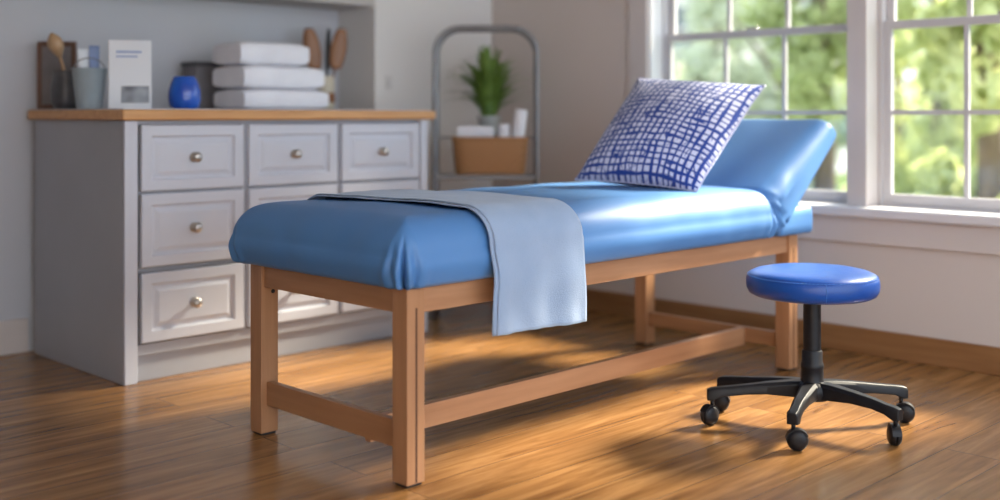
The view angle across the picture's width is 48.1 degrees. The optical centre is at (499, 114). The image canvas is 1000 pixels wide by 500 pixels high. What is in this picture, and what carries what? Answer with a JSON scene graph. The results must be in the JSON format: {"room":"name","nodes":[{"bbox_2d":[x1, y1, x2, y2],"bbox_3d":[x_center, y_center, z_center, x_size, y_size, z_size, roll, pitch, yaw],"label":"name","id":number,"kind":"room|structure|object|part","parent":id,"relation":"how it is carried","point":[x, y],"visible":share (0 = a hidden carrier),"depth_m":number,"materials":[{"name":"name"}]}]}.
{"room":"examination room","nodes":[
{"label":"examination room","id":0,"kind":"room"},
{"bbox_2d":[0,0,337,350],"bbox_3d":[-2.468,-0.250,4.677,4.356,2.600,0.100,0,0,-45],"label":"wall","id":1,"kind":"structure","parent":0,"point":[179,31],"depth_m":5.12,"materials":[{"name":"paint"}]},
{"bbox_2d":[0,318,28,355],"bbox_3d":[-3.030,0.975,4.033,2.650,0.150,0.017,0,0,-45],"label":"baseboard","id":2,"kind":"structure","parent":1,"relation":"attached to","point":[14,334],"depth_m":4.92,"materials":[{"name":"paint"}]},
{"bbox_2d":[212,0,374,10],"bbox_3d":[-2.319,-1.062,4.528,4.356,0.975,0.322,0,0,-45],"label":"trim","id":3,"kind":"structure","parent":1,"relation":"attached to","point":[337,5],"depth_m":5.83,"materials":[{"name":"grey paint"}]},
{"bbox_2d":[338,0,491,190],"bbox_3d":[-0.505,-0.250,6.412,0.874,2.600,0.422,0,0,-45],"label":"wall","id":4,"kind":"structure","parent":0,"point":[395,38],"depth_m":6.18,"materials":[{"name":"paint"}]},
{"bbox_2d":[386,76,392,88],"bbox_3d":[-0.593,-0.175,6.015,0.044,0.070,0.014,0,0,-45],"label":"wall switch","id":5,"kind":"object","parent":4,"relation":"attached to","point":[389,79],"visible":1,"depth_m":6.01,"materials":[{"name":"grey plastic"}]},
{"bbox_2d":[0,301,999,499],"bbox_3d":[0.305,1.075,2.571,5.500,0.050,7.000,0,0,-45],"label":"floor","id":6,"kind":"structure","parent":0,"point":[67,432],"depth_m":3.69,"materials":[{"name":"brown wood"}]},
{"bbox_2d":[35,119,426,385],"bbox_3d":[-1.185,0.536,5.169,1.558,1.028,0.888,0,0,-45],"label":"base cabinet","id":7,"kind":"object","parent":6,"relation":"on","point":[137,278],"visible":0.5,"depth_m":4.63,"materials":[{"name":"paint"}]},
{"bbox_3d":[-1.748,0.536,4.645,0.020,1.028,0.833,0,0,-45],"label":"panel","id":8,"kind":"part","parent":7,"relation":"part of","materials":[{"name":"paint"}]},
{"bbox_3d":[-1.441,0.536,4.362,0.055,1.028,0.022,0,0,-45],"label":"corner post","id":9,"kind":"part","parent":7,"relation":"part of","materials":[{"name":"paint"}]},
{"bbox_3d":[-1.245,0.758,4.549,0.460,0.273,0.022,0,0,-45],"label":"drawer","id":10,"kind":"part","parent":7,"relation":"part of","materials":[{"name":"paint"}]},
{"bbox_3d":[-1.245,0.455,4.549,0.460,0.286,0.022,0,0,-45],"label":"drawer","id":11,"kind":"part","parent":7,"relation":"part of","materials":[{"name":"paint"}]},
{"bbox_3d":[-1.245,0.170,4.549,0.460,0.260,0.022,0,0,-45],"label":"drawer","id":12,"kind":"part","parent":7,"relation":"part of","materials":[{"name":"paint"}]},
{"bbox_3d":[-1.225,0.758,4.529,0.042,0.042,0.040,0,0,-45],"label":"knob","id":13,"kind":"part","parent":7,"relation":"part of","materials":[{"name":"silver metal"}]},
{"bbox_3d":[-1.225,0.455,4.529,0.042,0.042,0.040,0,0,-45],"label":"knob","id":14,"kind":"part","parent":7,"relation":"part of","materials":[{"name":"silver metal"}]},
{"bbox_3d":[-1.225,0.170,4.529,0.042,0.042,0.040,0,0,-45],"label":"knob","id":15,"kind":"part","parent":7,"relation":"part of","materials":[{"name":"silver metal"}]},
{"bbox_2d":[28,109,435,119],"bbox_3d":[-1.198,-0.002,5.187,1.610,0.046,0.905,0,0,-45],"label":"countertop","id":16,"kind":"structure","parent":7,"relation":"on","point":[33,114],"depth_m":4.71,"materials":[{"name":"brown wood"}]},
{"bbox_2d":[37,41,76,108],"bbox_3d":[-1.961,-0.175,4.957,0.170,0.300,0.020,0,0,-2],"label":"picture frame","id":17,"kind":"object","parent":16,"relation":"on","point":[47,61],"visible":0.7,"depth_m":4.95,"materials":[{"name":"brown wood"}]},
{"bbox_2d":[42,46,70,103],"bbox_3d":[-1.961,-0.175,4.960,0.132,0.260,0.012,0,0,-2],"label":"picture","id":18,"kind":"object","parent":17,"relation":"attached to","point":[50,62],"depth_m":4.95},
{"bbox_2d":[50,70,76,108],"bbox_3d":[-1.869,-0.108,4.816,0.124,0.164,0.124,0,0,-45],"label":"ceramic crock","id":19,"kind":"object","parent":16,"relation":"on","point":[62,95],"visible":0.77,"depth_m":4.77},
{"bbox_2d":[47,33,64,69],"bbox_3d":[-1.895,-0.195,4.786,0.077,0.312,0.065,0,0,-10],"label":"wooden brush","id":20,"kind":"object","parent":19,"relation":"in","point":[55,43],"visible":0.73,"depth_m":4.77,"materials":[{"name":"beige wood"}]},
{"bbox_2d":[71,57,107,108],"bbox_3d":[-1.715,-0.133,4.680,0.148,0.214,0.148,0,0,-45],"label":"pail","id":21,"kind":"object","parent":16,"relation":"on","point":[88,83],"visible":0.99,"depth_m":4.63,"materials":[{"name":"grey metal"}]},
{"bbox_2d":[78,49,87,67],"bbox_3d":[-1.740,-0.156,4.673,0.039,0.240,0.040,0,0,-3],"label":"tube","id":22,"kind":"object","parent":21,"relation":"in","point":[82,53],"visible":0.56,"depth_m":4.67,"materials":[{"name":"white plastic"}]},
{"bbox_3d":[-1.716,-0.211,4.680,0.147,0.058,0.005,0,0,-45],"label":"pail handle","id":23,"kind":"part","parent":21,"relation":"part of","materials":[{"name":"grey metal"}]},
{"bbox_2d":[89,45,99,67],"bbox_3d":[-1.703,-0.164,4.701,0.039,0.255,0.040,0,0,-3],"label":"tube","id":24,"kind":"object","parent":21,"relation":"in","point":[93,50],"visible":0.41,"depth_m":4.69,"materials":[{"name":"blue plastic"}]},
{"bbox_2d":[108,40,151,108],"bbox_3d":[-1.544,-0.168,4.679,0.170,0.285,0.094,0,0,-16],"label":"printed card","id":25,"kind":"object","parent":16,"relation":"on","point":[129,61],"visible":0.97,"depth_m":4.63,"materials":[{"name":"white paper"}]},
{"bbox_2d":[116,51,141,56],"bbox_3d":[-1.535,-0.252,4.633,0.100,0.026,0.001,0,0,-16],"label":"print","id":26,"kind":"object","parent":25,"relation":"attached to","point":[118,53],"depth_m":4.63,"materials":[{"name":"blue"}]},
{"bbox_2d":[121,86,148,102],"bbox_3d":[-1.511,-0.085,4.640,0.110,0.070,0.001,0,0,-16],"label":"print","id":27,"kind":"object","parent":25,"relation":"attached to","point":[129,94],"depth_m":4.64},
{"bbox_2d":[167,76,200,108],"bbox_3d":[-1.353,-0.096,4.802,0.141,0.139,0.141,0,0,-45],"label":"ceramic jar","id":28,"kind":"object","parent":16,"relation":"on","point":[184,92],"visible":1,"depth_m":4.75,"materials":[{"name":"ceramic"}]},
{"bbox_2d":[181,61,226,108],"bbox_3d":[-1.434,-0.140,5.442,0.180,0.230,0.150,0,0,-45],"label":"canister","id":29,"kind":"object","parent":16,"relation":"on","point":[203,71],"visible":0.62,"depth_m":5.37,"materials":[{"name":"metal"}]},
{"bbox_3d":[-1.434,-0.245,5.442,0.180,0.020,0.150,0,0,-45],"label":"box lid","id":30,"kind":"part","parent":29,"relation":"part of","materials":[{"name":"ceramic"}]},
{"bbox_2d":[214,89,328,108],"bbox_3d":[-1.091,-0.074,5.361,0.472,0.096,0.270,0,0,-45],"label":"folded towel","id":31,"kind":"object","parent":16,"relation":"on","point":[237,98],"visible":0.87,"depth_m":5.23,"materials":[{"name":"white fabric"}]},
{"bbox_2d":[213,65,324,89],"bbox_3d":[-1.101,-0.177,5.350,0.265,0.109,0.456,0,0,43],"label":"folded towel","id":32,"kind":"object","parent":31,"relation":"on","point":[246,76],"visible":0.9,"depth_m":5.22,"materials":[{"name":"white fabric"}]},
{"bbox_2d":[212,42,309,66],"bbox_3d":[-1.133,-0.286,5.319,0.372,0.109,0.260,0,0,-43],"label":"folded towel","id":33,"kind":"object","parent":32,"relation":"on","point":[235,53],"visible":0.94,"depth_m":5.21,"materials":[{"name":"white fabric"}]},
{"bbox_2d":[316,75,334,108],"bbox_3d":[-0.909,-0.116,5.839,0.097,0.179,0.097,0,0,-45],"label":"jar","id":34,"kind":"object","parent":16,"relation":"on","point":[329,83],"visible":0.43,"depth_m":5.80,"materials":[{"name":"beige"}]},
{"bbox_2d":[303,28,321,68],"bbox_3d":[-0.968,-0.243,5.833,0.117,0.413,0.020,0,0,-16],"label":"wooden paddle","id":35,"kind":"object","parent":34,"relation":"in","point":[310,39],"visible":0.76,"depth_m":5.82,"materials":[{"name":"brown wood"}]},
{"bbox_2d":[325,29,330,74],"bbox_3d":[-0.898,-0.244,5.841,0.032,0.412,0.020,0,0,-16],"label":"brush","id":36,"kind":"object","parent":34,"relation":"in","point":[328,36],"visible":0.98,"depth_m":5.83,"materials":[{"name":"black rubber"}]},
{"bbox_2d":[329,29,346,78],"bbox_3d":[-0.853,-0.243,5.845,0.112,0.413,0.020,0,0,-16],"label":"wooden paddle","id":37,"kind":"object","parent":34,"relation":"in","point":[338,48],"visible":0.97,"depth_m":5.84,"materials":[{"name":"brown wood"}]},
{"bbox_3d":[-0.902,0.758,4.893,0.460,0.273,0.022,0,0,-45],"label":"drawer","id":38,"kind":"part","parent":7,"relation":"part of","materials":[{"name":"paint"}]},
{"bbox_3d":[-0.902,0.455,4.893,0.460,0.286,0.022,0,0,-45],"label":"drawer","id":39,"kind":"part","parent":7,"relation":"part of","materials":[{"name":"paint"}]},
{"bbox_3d":[-0.902,0.170,4.893,0.460,0.260,0.022,0,0,-45],"label":"drawer","id":40,"kind":"part","parent":7,"relation":"part of","materials":[{"name":"paint"}]},
{"bbox_3d":[-0.882,0.170,4.873,0.042,0.042,0.040,0,0,-45],"label":"knob","id":41,"kind":"part","parent":7,"relation":"part of","materials":[{"name":"silver metal"}]},
{"bbox_3d":[-0.558,0.758,5.236,0.460,0.273,0.022,0,0,-45],"label":"drawer","id":42,"kind":"part","parent":7,"relation":"part of","materials":[{"name":"paint"}]},
{"bbox_3d":[-0.558,0.455,5.236,0.460,0.286,0.022,0,0,-45],"label":"drawer","id":43,"kind":"part","parent":7,"relation":"part of","materials":[{"name":"paint"}]},
{"bbox_3d":[-0.558,0.170,5.236,0.460,0.260,0.022,0,0,-45],"label":"drawer","id":44,"kind":"part","parent":7,"relation":"part of","materials":[{"name":"paint"}]},
{"bbox_3d":[-0.538,0.170,5.216,0.042,0.042,0.040,0,0,-45],"label":"knob","id":45,"kind":"part","parent":7,"relation":"part of","materials":[{"name":"silver metal"}]},
{"bbox_3d":[-0.374,0.536,5.428,0.045,1.028,0.022,0,0,-45],"label":"corner post","id":46,"kind":"part","parent":7,"relation":"part of","materials":[{"name":"paint"}]},
{"bbox_2d":[433,25,538,319],"bbox_3d":[-0.072,0.294,5.886,0.548,1.512,0.310,0,0,0],"label":"metal rack","id":47,"kind":"object","parent":6,"relation":"on","point":[446,33],"visible":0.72,"depth_m":5.74,"materials":[{"name":"grey metal"}]},
{"bbox_2d":[437,173,534,178],"bbox_3d":[-0.072,0.319,5.851,0.536,0.022,0.216,0,0,0],"label":"shelf","id":48,"kind":"object","parent":47,"relation":"attached to","point":[439,175],"depth_m":5.74,"materials":[{"name":"grey metal"}]},
{"bbox_2d":[451,136,529,174],"bbox_3d":[-0.050,0.210,5.829,0.408,0.194,0.180,0,0,0],"label":"wicker basket","id":49,"kind":"object","parent":47,"relation":"on","point":[495,155],"visible":1,"depth_m":5.76,"materials":[{"name":"brown wicker"}]},
{"bbox_2d":[457,126,493,136],"bbox_3d":[-0.125,0.176,5.829,0.193,0.236,0.085,0,0,0],"label":"folded towel","id":50,"kind":"object","parent":49,"relation":"in","point":[462,131],"visible":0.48,"depth_m":5.79,"materials":[{"name":"white fabric"}]},
{"bbox_2d":[498,124,509,136],"bbox_3d":[0.020,0.170,5.829,0.060,0.248,0.060,0,0,0],"label":"rolled towel","id":51,"kind":"object","parent":49,"relation":"in","point":[503,129],"visible":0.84,"depth_m":5.80,"materials":[{"name":"white fabric"}]},
{"bbox_2d":[511,109,527,136],"bbox_3d":[0.090,0.131,5.829,0.109,0.327,0.068,0,0,0],"label":"rolled towel","id":52,"kind":"object","parent":49,"relation":"in","point":[520,116],"visible":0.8,"depth_m":5.80,"materials":[{"name":"white fabric"}]},
{"bbox_2d":[444,45,542,135],"bbox_3d":[-0.029,-0.133,5.986,0.576,0.490,0.318,0,0,0],"label":"potted plant","id":53,"kind":"object","parent":47,"relation":"on","point":[488,83],"visible":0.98,"depth_m":5.95,"materials":[{"name":"green plant"}]},
{"bbox_3d":[-0.060,0.058,5.986,0.128,0.108,0.128,0,0,0],"label":"pot","id":54,"kind":"part","parent":53,"relation":"part of","materials":[{"name":"ceramic"}]},
{"bbox_2d":[228,119,835,488],"bbox_3d":[0.273,0.534,4.262,2.464,1.033,0.927,0,0,-45],"label":"table","id":55,"kind":"object","parent":6,"relation":"on","point":[406,259],"visible":0.88,"depth_m":3.68,"materials":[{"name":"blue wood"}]},
{"bbox_3d":[-0.779,0.766,3.702,0.066,0.552,0.066,0,0,-45],"label":"leg","id":56,"kind":"part","parent":55,"relation":"part of","materials":[{"name":"brown wood"}]},
{"bbox_3d":[-0.260,0.766,3.183,0.066,0.552,0.066,0,0,-45],"label":"leg","id":57,"kind":"part","parent":55,"relation":"part of","materials":[{"name":"brown wood"}]},
{"bbox_2d":[307,189,586,335],"bbox_3d":[-0.194,0.460,3.719,0.899,0.401,0.428,0,0,42],"label":"towel","id":58,"kind":"object","parent":55,"relation":"on","point":[536,243],"visible":0.98,"depth_m":3.46,"materials":[{"name":"blue fabric"}]},
{"bbox_2d":[228,181,777,289],"bbox_3d":[0.102,0.383,4.090,1.977,0.212,0.927,0,0,-45],"label":"cushion","id":59,"kind":"object","parent":55,"relation":"on","point":[373,244],"depth_m":3.58,"materials":[{"name":"blue leather"}]},
{"bbox_3d":[0.665,0.766,5.146,0.066,0.552,0.066,0,0,-45],"label":"leg","id":60,"kind":"part","parent":55,"relation":"part of","materials":[{"name":"brown wood"}]},
{"bbox_2d":[574,78,765,191],"bbox_3d":[0.672,0.067,4.455,0.675,0.448,0.369,0,0,31],"label":"throw pillow","id":61,"kind":"object","parent":55,"relation":"on","point":[668,134],"visible":1,"depth_m":4.36,"materials":[{"name":"fabric"}]},
{"bbox_2d":[701,119,835,232],"bbox_3d":[0.951,0.253,4.938,0.550,0.472,0.910,0,0,-45],"label":"cushion","id":62,"kind":"object","parent":55,"relation":"on","point":[778,160],"depth_m":4.66,"materials":[{"name":"blue leather"}]},
{"bbox_3d":[1.184,0.766,4.627,0.066,0.552,0.066,0,0,-45],"label":"leg","id":63,"kind":"part","parent":55,"relation":"part of","materials":[{"name":"brown wood"}]},
{"bbox_2d":[774,205,811,236],"bbox_3d":[0.902,0.431,4.888,0.260,0.115,0.890,0,0,-45],"label":"cushion","id":64,"kind":"object","parent":55,"relation":"on","point":[792,220],"depth_m":4.55,"materials":[{"name":"blue leather"}]},
{"bbox_2d":[700,263,914,450],"bbox_3d":[1.007,0.780,3.730,0.678,0.540,0.523,0,0,24],"label":"stool","id":65,"kind":"object","parent":6,"relation":"on","point":[812,285],"visible":1,"depth_m":3.69,"materials":[{"name":"blue plastic"}]},
{"bbox_2d":[700,404,719,413],"bbox_3d":[0.712,0.997,3.795,0.069,0.033,0.028,0,0,-33],"label":"hood","id":66,"kind":"object","parent":65,"relation":"attached to","point":[707,408],"depth_m":3.78,"materials":[{"name":"black plastic"}]},
{"bbox_3d":[0.860,0.928,3.783,0.318,0.076,0.058,0,0,7],"label":"arm","id":67,"kind":"part","parent":65,"relation":"part of","materials":[{"name":"black plastic"}]},
{"bbox_3d":[0.901,0.928,3.879,0.318,0.076,0.058,0,0,39],"label":"arm","id":68,"kind":"part","parent":65,"relation":"part of","materials":[{"name":"black plastic"}]},
{"bbox_2d":[785,427,808,439],"bbox_3d":[0.929,0.997,3.505,0.069,0.033,0.028,0,0,8],"label":"hood","id":69,"kind":"object","parent":65,"relation":"attached to","point":[795,433],"depth_m":3.49,"materials":[{"name":"black plastic"}]},
{"bbox_3d":[0.972,0.928,3.612,0.058,0.076,0.273,0,0,27],"label":"arm","id":70,"kind":"part","parent":65,"relation":"part of","materials":[{"name":"black plastic"}]},
{"bbox_3d":[1.048,0.559,3.760,0.435,0.098,0.435,0,0,-45],"label":"seat","id":71,"kind":"part","parent":65,"relation":"part of","materials":[{"name":"blue leather"}]},
{"bbox_3d":[1.169,0.928,3.639,0.058,0.076,0.284,0,0,-45],"label":"arm","id":72,"kind":"part","parent":65,"relation":"part of","materials":[{"name":"black plastic"}]},
{"bbox_3d":[1.233,0.928,3.800,0.318,0.076,0.058,0,0,-12],"label":"arm","id":73,"kind":"part","parent":65,"relation":"part of","materials":[{"name":"black plastic"}]},
{"bbox_2d":[887,423,901,436],"bbox_3d":[1.254,0.997,3.558,0.028,0.033,0.069,0,0,4],"label":"hood","id":74,"kind":"object","parent":65,"relation":"attached to","point":[893,429],"depth_m":3.54,"materials":[{"name":"black plastic"}]},
{"bbox_2d":[895,401,914,409],"bbox_3d":[1.380,0.997,3.825,0.069,0.033,0.028,0,0,22],"label":"hood","id":75,"kind":"object","parent":65,"relation":"attached to","point":[904,405],"depth_m":3.81,"materials":[{"name":"black plastic"}]},
{"bbox_2d":[492,0,999,346],"bbox_3d":[2.190,-0.250,4.455,0.170,2.600,7.000,0,0,-45],"label":"wall","id":76,"kind":"structure","parent":0,"point":[583,45],"depth_m":5.87,"materials":[{"name":"beige paint"}]},
{"bbox_2d":[629,0,648,92],"bbox_3d":[0.717,-0.432,5.797,0.020,1.675,0.120,0,0,-45],"label":"trim","id":77,"kind":"structure","parent":76,"relation":"attached to","point":[638,9],"depth_m":5.78,"materials":[{"name":"paint"}]},
{"bbox_2d":[649,0,661,78],"bbox_3d":[0.812,-0.383,5.799,0.119,1.575,0.013,0,0,-45],"label":"trim","id":78,"kind":"structure","parent":76,"relation":"attached to","point":[655,6],"depth_m":5.78,"materials":[{"name":"white paint"}]},
{"bbox_2d":[662,0,846,203],"bbox_3d":[1.248,-0.383,5.465,0.074,1.575,1.100,0,0,-45],"label":"window","id":79,"kind":"structure","parent":76,"relation":"in","point":[669,7],"depth_m":5.41,"materials":[{"name":"paint"}]},
{"bbox_3d":[1.264,-0.760,5.481,0.026,0.760,1.056,0,0,-45],"label":"sash","id":80,"kind":"part","parent":79,"relation":"part of","materials":[{"name":"paint"}]},
{"bbox_2d":[587,288,999,375],"bbox_3d":[2.273,0.993,4.240,0.019,0.115,6.578,0,0,-45],"label":"baseboard","id":81,"kind":"structure","parent":76,"relation":"attached to","point":[984,359],"depth_m":4.93,"materials":[{"name":"brown wood"}]},
{"bbox_2d":[847,0,877,206],"bbox_3d":[1.635,-0.383,5.007,0.174,1.575,0.095,0,0,-45],"label":"trim","id":82,"kind":"structure","parent":76,"relation":"attached to","point":[862,15],"depth_m":4.95,"materials":[{"name":"paint"}]},
{"bbox_2d":[797,215,999,255],"bbox_3d":[1.575,0.507,4.936,0.024,0.115,2.590,0,0,-45],"label":"trim","id":83,"kind":"structure","parent":76,"relation":"attached to","point":[918,235],"depth_m":4.76,"materials":[{"name":"paint"}]},
{"bbox_2d":[798,201,999,227],"bbox_3d":[1.607,0.426,4.961,0.180,0.047,2.660,0,0,-45],"label":"windowsill","id":84,"kind":"structure","parent":76,"relation":"attached to","point":[939,216],"depth_m":4.74,"materials":[{"name":"white paint"}]},
{"bbox_2d":[878,0,999,212],"bbox_3d":[2.095,-0.383,4.619,0.074,1.575,1.105,0,0,-45],"label":"window","id":85,"kind":"structure","parent":76,"relation":"in","point":[887,9],"depth_m":4.91,"materials":[{"name":"paint"}]},
{"bbox_3d":[2.110,-0.760,4.634,0.026,0.760,1.061,0,0,-45],"label":"sash","id":86,"kind":"part","parent":85,"relation":"part of","materials":[{"name":"paint"}]},
{"label":"outside","id":87,"kind":"structure","parent":0,"visible":0},
{"bbox_2d":[812,128,916,189],"bbox_3d":[57.298,1.675,81.908,187.200,0.050,270.000,0,0,-45],"label":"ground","id":88,"kind":"structure","parent":87,"point":[841,178],"depth_m":28.65,"materials":[{"name":"green plant"}]},
{"bbox_2d":[674,52,686,80],"bbox_3d":[1.853,-0.079,16.026,1.763,3.752,1.959,0,0,-45],"label":"tree","id":89,"kind":"object","parent":88,"relation":"on","point":[680,65],"visible":0.02,"depth_m":15.64,"materials":[{"name":"green plant"}]},
{"bbox_2d":[674,0,775,118],"bbox_3d":[4.013,-0.433,20.200,3.036,5.027,3.095,0,0,-45],"label":"tree","id":90,"kind":"object","parent":88,"relation":"on","point":[715,11],"visible":0.23,"depth_m":20.27,"materials":[{"name":"green plant"}]},
{"bbox_2d":[674,0,846,172],"bbox_3d":[5.043,-2.050,33.189,8.000,7.400,9.200,0,0,-45],"label":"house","id":91,"kind":"structure","parent":88,"relation":"on","point":[841,166],"depth_m":28.67,"materials":[{"name":"white"}]},
{"bbox_2d":[710,0,846,188],"bbox_3d":[4.025,-1.030,15.789,1.706,5.434,2.095,0,0,-34],"label":"tree","id":92,"kind":"object","parent":88,"relation":"on","point":[740,72],"visible":0.1,"depth_m":15.65,"materials":[{"name":"green plant"}]},
{"bbox_2d":[736,0,846,190],"bbox_3d":[3.341,-1.050,11.460,1.848,5.480,1.575,0,0,-20],"label":"tree","id":93,"kind":"object","parent":88,"relation":"on","point":[812,70],"visible":0.3,"depth_m":11.12,"materials":[{"name":"green plant"}]},
{"bbox_2d":[833,0,930,194],"bbox_3d":[7.606,-1.831,21.671,3.451,7.602,3.082,0,0,8],"label":"tree","id":94,"kind":"object","parent":88,"relation":"on","point":[902,123],"visible":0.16,"depth_m":21.07,"materials":[{"name":"green plant"}]},
{"bbox_2d":[842,0,976,194],"bbox_3d":[5.115,-1.504,13.057,2.443,6.484,1.971,0,0,4],"label":"tree","id":95,"kind":"object","parent":88,"relation":"on","point":[945,133],"visible":0.2,"depth_m":12.70,"materials":[{"name":"green plant"}]},
{"bbox_2d":[900,0,998,172],"bbox_3d":[7.663,-2.408,17.267,3.149,8.575,3.536,0,0,5],"label":"tree","id":96,"kind":"object","parent":88,"relation":"on","point":[925,119],"visible":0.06,"depth_m":17.55,"materials":[{"name":"green plant"}]},
{"bbox_2d":[906,0,999,198],"bbox_3d":[4.172,-0.751,9.411,1.774,4.926,1.542,0,0,-45],"label":"tree","id":97,"kind":"object","parent":88,"relation":"on","point":[942,63],"visible":0.48,"depth_m":9.40,"materials":[{"name":"green plant"}]}
]}

